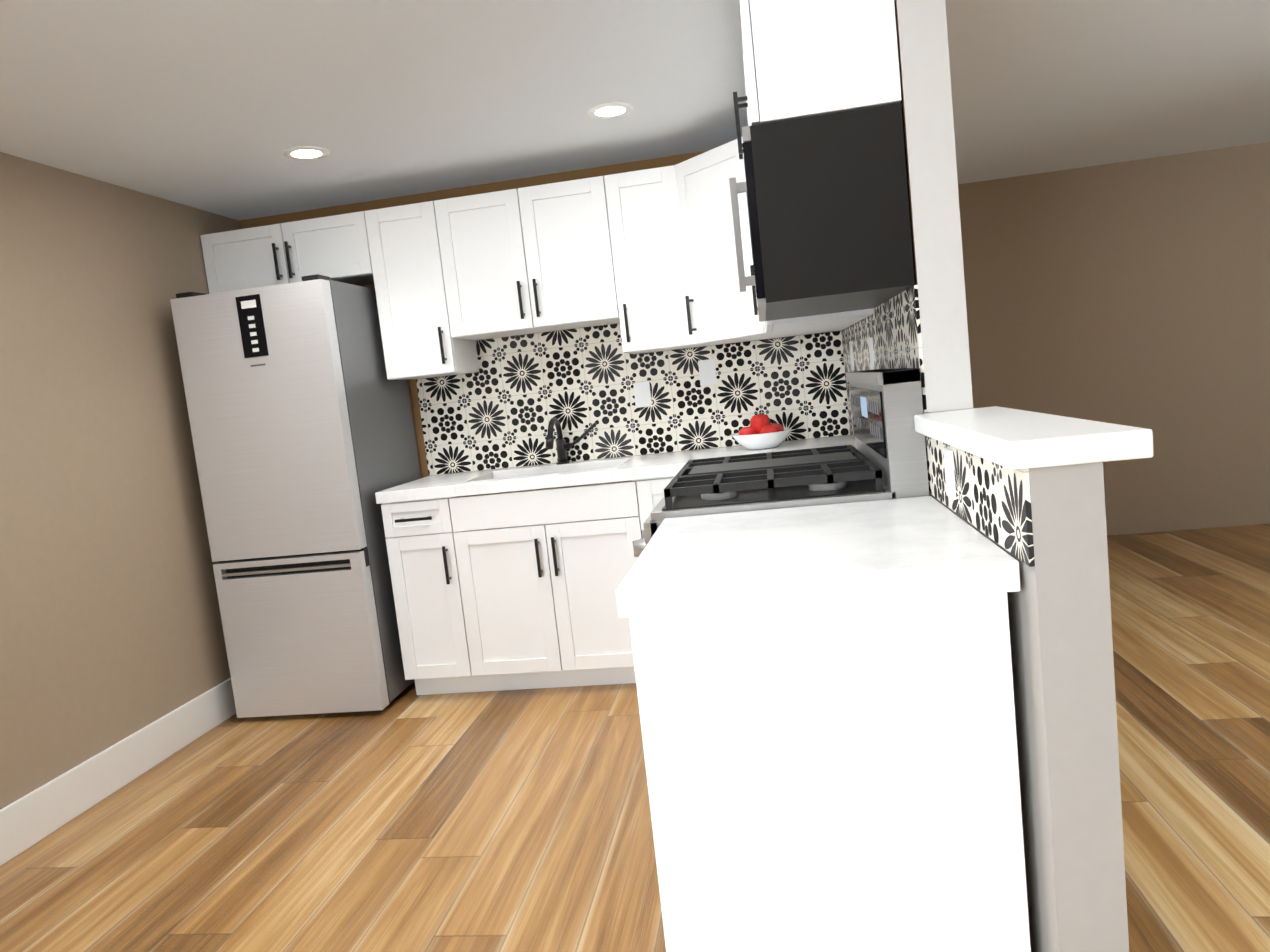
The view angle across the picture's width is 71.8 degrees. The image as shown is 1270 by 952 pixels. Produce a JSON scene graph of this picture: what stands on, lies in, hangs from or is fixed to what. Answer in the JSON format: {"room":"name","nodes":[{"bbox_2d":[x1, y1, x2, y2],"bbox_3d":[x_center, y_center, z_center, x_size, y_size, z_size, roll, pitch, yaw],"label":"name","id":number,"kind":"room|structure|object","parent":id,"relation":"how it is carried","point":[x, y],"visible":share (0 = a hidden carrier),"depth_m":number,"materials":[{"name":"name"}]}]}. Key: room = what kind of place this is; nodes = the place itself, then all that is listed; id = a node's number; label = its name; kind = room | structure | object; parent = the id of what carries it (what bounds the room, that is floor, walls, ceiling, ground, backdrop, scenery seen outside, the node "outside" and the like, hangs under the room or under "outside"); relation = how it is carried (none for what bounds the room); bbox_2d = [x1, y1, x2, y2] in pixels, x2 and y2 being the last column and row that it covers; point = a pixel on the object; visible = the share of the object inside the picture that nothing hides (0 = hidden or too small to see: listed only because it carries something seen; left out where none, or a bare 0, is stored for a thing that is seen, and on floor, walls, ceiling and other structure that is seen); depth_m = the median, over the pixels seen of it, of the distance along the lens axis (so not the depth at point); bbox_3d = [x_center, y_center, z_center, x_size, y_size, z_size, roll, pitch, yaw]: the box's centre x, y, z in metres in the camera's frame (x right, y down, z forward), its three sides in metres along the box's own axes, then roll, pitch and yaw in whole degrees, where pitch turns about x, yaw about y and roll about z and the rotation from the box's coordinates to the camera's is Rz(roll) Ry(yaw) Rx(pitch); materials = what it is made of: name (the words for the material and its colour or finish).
{"room":"kitchen","nodes":[
{"label":"kitchen","id":0,"kind":"room"},
{"bbox_2d":[0,152,239,809],"bbox_3d":[-2.345,0.258,1.159,0.120,2.250,6.600,-5,6,9],"label":"wall","id":1,"kind":"structure","parent":0,"point":[111,630],"depth_m":3.22,"materials":[{"name":"paint"}]},
{"bbox_2d":[0,678,235,865],"bbox_3d":[-2.165,1.286,1.254,0.016,0.160,6.598,-5,6,9],"label":"baseboard","id":2,"kind":"structure","parent":1,"relation":"attached to","point":[30,819],"depth_m":3.10,"materials":[{"name":"white wood"}]},
{"bbox_2d":[239,150,851,477],"bbox_3d":[-0.426,-0.268,4.234,3.035,2.250,0.120,-5,6,9],"label":"wall","id":3,"kind":"structure","parent":0,"point":[482,188],"depth_m":4.13,"materials":[{"name":"paint"}]},
{"bbox_2d":[200,211,375,293],"bbox_3d":[-1.535,-1.010,4.072,0.791,0.270,0.336,-5,6,9],"label":"upper cabinet","id":4,"kind":"object","parent":3,"relation":"attached to","point":[336,247],"depth_m":3.91,"materials":[{"name":"white wood"}]},
{"bbox_2d":[364,199,478,379],"bbox_3d":[-0.934,-0.831,4.005,0.380,0.740,0.336,-5,6,9],"label":"upper cabinet","id":5,"kind":"object","parent":3,"relation":"attached to","point":[416,281],"depth_m":3.85,"materials":[{"name":"white wood"}]},
{"bbox_2d":[448,179,599,339],"bbox_3d":[-0.445,-0.951,3.918,0.750,0.590,0.336,-5,6,9],"label":"upper cabinet","id":6,"kind":"object","parent":3,"relation":"attached to","point":[524,255],"depth_m":3.76,"materials":[{"name":"white wood"}]},
{"bbox_2d":[416,323,843,474],"bbox_3d":[-0.051,-0.401,4.098,2.010,0.618,0.007,-5,6,9],"label":"tile backsplash","id":7,"kind":"structure","parent":3,"relation":"attached to","point":[508,401],"depth_m":4.10,"materials":[{"name":"tile"}]},
{"bbox_2d":[584,169,683,353],"bbox_3d":[0.072,-0.922,3.828,0.410,0.740,0.371,-5,6,9],"label":"upper cabinet","id":8,"kind":"object","parent":3,"relation":"attached to","point":[646,260],"depth_m":3.70,"materials":[{"name":"white wood"}]},
{"bbox_2d":[648,143,844,347],"bbox_3d":[0.491,-0.945,3.605,0.702,0.740,0.682,-5,6,9],"label":"upper cabinet","id":9,"kind":"object","parent":3,"relation":"attached to","point":[692,217],"depth_m":3.60,"materials":[{"name":"white wood"}]},
{"bbox_2d":[0,523,1269,951],"bbox_3d":[1.270,0.998,1.683,6.935,0.100,8.500,-5,6,9],"label":"floor","id":10,"kind":"structure","parent":0,"point":[408,819],"depth_m":2.62,"materials":[{"name":"brown wood"}]},
{"bbox_2d":[170,274,420,717],"bbox_3d":[-1.418,0.087,3.960,0.665,1.818,0.729,-5,6,9],"label":"fridge","id":11,"kind":"object","parent":10,"relation":"on","point":[300,412],"visible":0.94,"depth_m":3.62,"materials":[{"name":"silver metal"}]},
{"bbox_2d":[381,493,512,694],"bbox_3d":[-0.802,0.495,4.000,0.360,0.870,0.615,-5,6,9],"label":"base cabinet","id":12,"kind":"object","parent":10,"relation":"on","point":[430,557],"depth_m":3.69,"materials":[{"name":"white wood"}]},
{"bbox_2d":[375,435,855,530],"bbox_3d":[-0.087,0.084,3.557,2.002,0.220,1.176,-5,6,9],"label":"countertop","id":13,"kind":"structure","parent":12,"relation":"on","point":[573,474],"depth_m":3.65,"materials":[{"name":"stone"}]},
{"bbox_2d":[546,418,596,463],"bbox_3d":[-0.291,-0.163,3.991,0.212,0.221,0.266,-5,6,9],"label":"faucet","id":14,"kind":"object","parent":13,"relation":"on","point":[562,446],"visible":1,"depth_m":4.08,"materials":[{"name":"black metal"}]},
{"bbox_2d":[731,414,791,449],"bbox_3d":[0.540,-0.199,3.764,0.264,0.158,0.264,-5,6,9],"label":"fruit bowl","id":15,"kind":"object","parent":13,"relation":"on","point":[761,431],"visible":1,"depth_m":3.70,"materials":[{"name":"ceramic"}]},
{"bbox_2d":[469,509,643,690],"bbox_3d":[-0.313,0.555,3.935,0.850,0.660,0.615,-5,6,9],"label":"base cabinet","id":16,"kind":"object","parent":10,"relation":"on","point":[513,606],"depth_m":3.63,"materials":[{"name":"white wood"}]},
{"bbox_2d":[633,368,928,556],"bbox_3d":[0.406,0.342,2.513,0.750,1.215,0.777,-5,6,9],"label":"range","id":17,"kind":"object","parent":10,"relation":"on","point":[885,458],"visible":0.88,"depth_m":2.15,"materials":[{"name":"silver metal"}]},
{"bbox_2d":[629,592,1030,951],"bbox_3d":[0.361,0.596,1.788,0.632,0.870,0.694,-5,6,9],"label":"base cabinet","id":18,"kind":"object","parent":10,"relation":"on","point":[843,777],"visible":0.83,"depth_m":1.43,"materials":[{"name":"white wood"}]},
{"bbox_2d":[616,496,1020,617],"bbox_3d":[0.329,0.139,1.731,0.625,0.048,0.714,-5,6,9],"label":"countertop","id":19,"kind":"structure","parent":18,"relation":"on","point":[898,549],"depth_m":1.48,"materials":[{"name":"stone"}]},
{"bbox_2d":[0,0,1269,219],"bbox_3d":[1.017,-1.326,1.443,6.935,0.100,8.500,-5,6,9],"label":"ceiling","id":20,"kind":"structure","parent":0,"point":[216,106],"depth_m":2.95,"materials":[{"name":"paint"}]},
{"bbox_2d":[282,146,329,159],"bbox_3d":[-1.242,-1.219,3.315,0.169,0.006,0.169,-6,6,3],"label":"recessed light","id":21,"kind":"object","parent":20,"relation":"in","point":[301,152],"depth_m":3.30,"materials":[{"name":"white plastic"}]},
{"bbox_2d":[587,102,632,118],"bbox_3d":[-0.091,-1.333,3.203,0.169,0.006,0.169,-10,7,-30],"label":"recessed light","id":22,"kind":"object","parent":20,"relation":"in","point":[611,110],"depth_m":3.19,"materials":[{"name":"white plastic"}]},
{"bbox_2d":[843,0,1128,951],"bbox_3d":[0.933,-0.334,3.436,0.102,2.250,4.440,-5,6,9],"label":"wall","id":23,"kind":"structure","parent":0,"point":[1060,621],"depth_m":1.33,"materials":[{"name":"grey paint"}]},
{"bbox_2d":[728,92,873,339],"bbox_3d":[0.566,-0.896,3.052,0.391,0.740,0.610,-5,6,9],"label":"upper cabinet","id":24,"kind":"object","parent":23,"relation":"attached to","point":[815,323],"depth_m":3.33,"materials":[{"name":"white wood"}]},
{"bbox_2d":[740,0,901,125],"bbox_3d":[0.471,-1.028,2.350,0.336,0.316,0.761,-5,6,9],"label":"upper cabinet","id":25,"kind":"object","parent":23,"relation":"attached to","point":[802,58],"depth_m":1.98,"materials":[{"name":"white wood"}]},
{"bbox_2d":[729,103,914,321],"bbox_3d":[0.477,-0.665,2.394,0.401,0.405,0.756,-5,6,9],"label":"over-the-range microwave","id":26,"kind":"object","parent":25,"relation":"attached to","point":[828,211],"visible":1,"depth_m":2.02,"materials":[{"name":"black metal"}]},
{"bbox_2d":[836,285,1034,566],"bbox_3d":[0.753,-0.266,2.605,0.007,0.483,2.740,-5,6,9],"label":"tile backsplash","id":27,"kind":"structure","parent":23,"relation":"attached to","point":[992,497],"depth_m":1.89,"materials":[{"name":"tile"}]},
{"bbox_2d":[914,406,1152,469],"bbox_3d":[0.680,-0.084,1.625,0.190,0.040,0.819,-5,6,9],"label":"countertop","id":28,"kind":"structure","parent":23,"relation":"on","point":[1012,439],"depth_m":1.30,"materials":[{"name":"white stone"}]},
{"bbox_2d":[958,142,1269,535],"bbox_3d":[3.142,-0.775,5.379,3.720,2.250,0.120,-5,6,9],"label":"wall","id":29,"kind":"structure","parent":0,"point":[1134,293],"depth_m":5.32,"materials":[{"name":"paint"}]},
{"bbox_3d":[4.313,-0.453,1.022,0.120,2.250,8.420,-5,6,9],"label":"wall","id":30,"kind":"structure","parent":0,"visible":0},
{"bbox_2d":[633,382,651,407],"bbox_3d":[0.035,-0.378,4.079,0.075,0.115,0.008,-5,6,9],"label":"switch plate","id":31,"kind":"object","parent":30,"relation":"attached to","point":[642,394],"depth_m":4.08,"materials":[{"name":"white plastic"}]},
{"bbox_2d":[698,359,716,385],"bbox_3d":[0.332,-0.476,4.024,0.075,0.115,0.008,-5,6,9],"label":"switch plate","id":32,"kind":"object","parent":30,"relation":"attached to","point":[707,375],"depth_m":4.02,"materials":[{"name":"white plastic"}]},
{"bbox_2d":[849,341,854,369],"bbox_3d":[0.872,-0.483,3.529,0.007,0.115,0.075,-5,6,9],"label":"switch plate","id":33,"kind":"object","parent":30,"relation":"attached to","point":[850,343],"depth_m":3.50,"materials":[{"name":"white plastic"}]},
{"bbox_2d":[868,337,874,369],"bbox_3d":[0.777,-0.396,2.882,0.007,0.115,0.075,-5,6,9],"label":"switch plate","id":34,"kind":"object","parent":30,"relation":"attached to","point":[870,340],"depth_m":2.86,"materials":[{"name":"white plastic"}]},
{"bbox_2d":[943,447,955,499],"bbox_3d":[0.641,-0.006,1.788,0.007,0.100,0.070,-5,6,9],"label":"switch plate","id":35,"kind":"object","parent":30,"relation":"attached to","point":[948,453],"depth_m":1.77,"materials":[{"name":"white plastic"}]}
]}

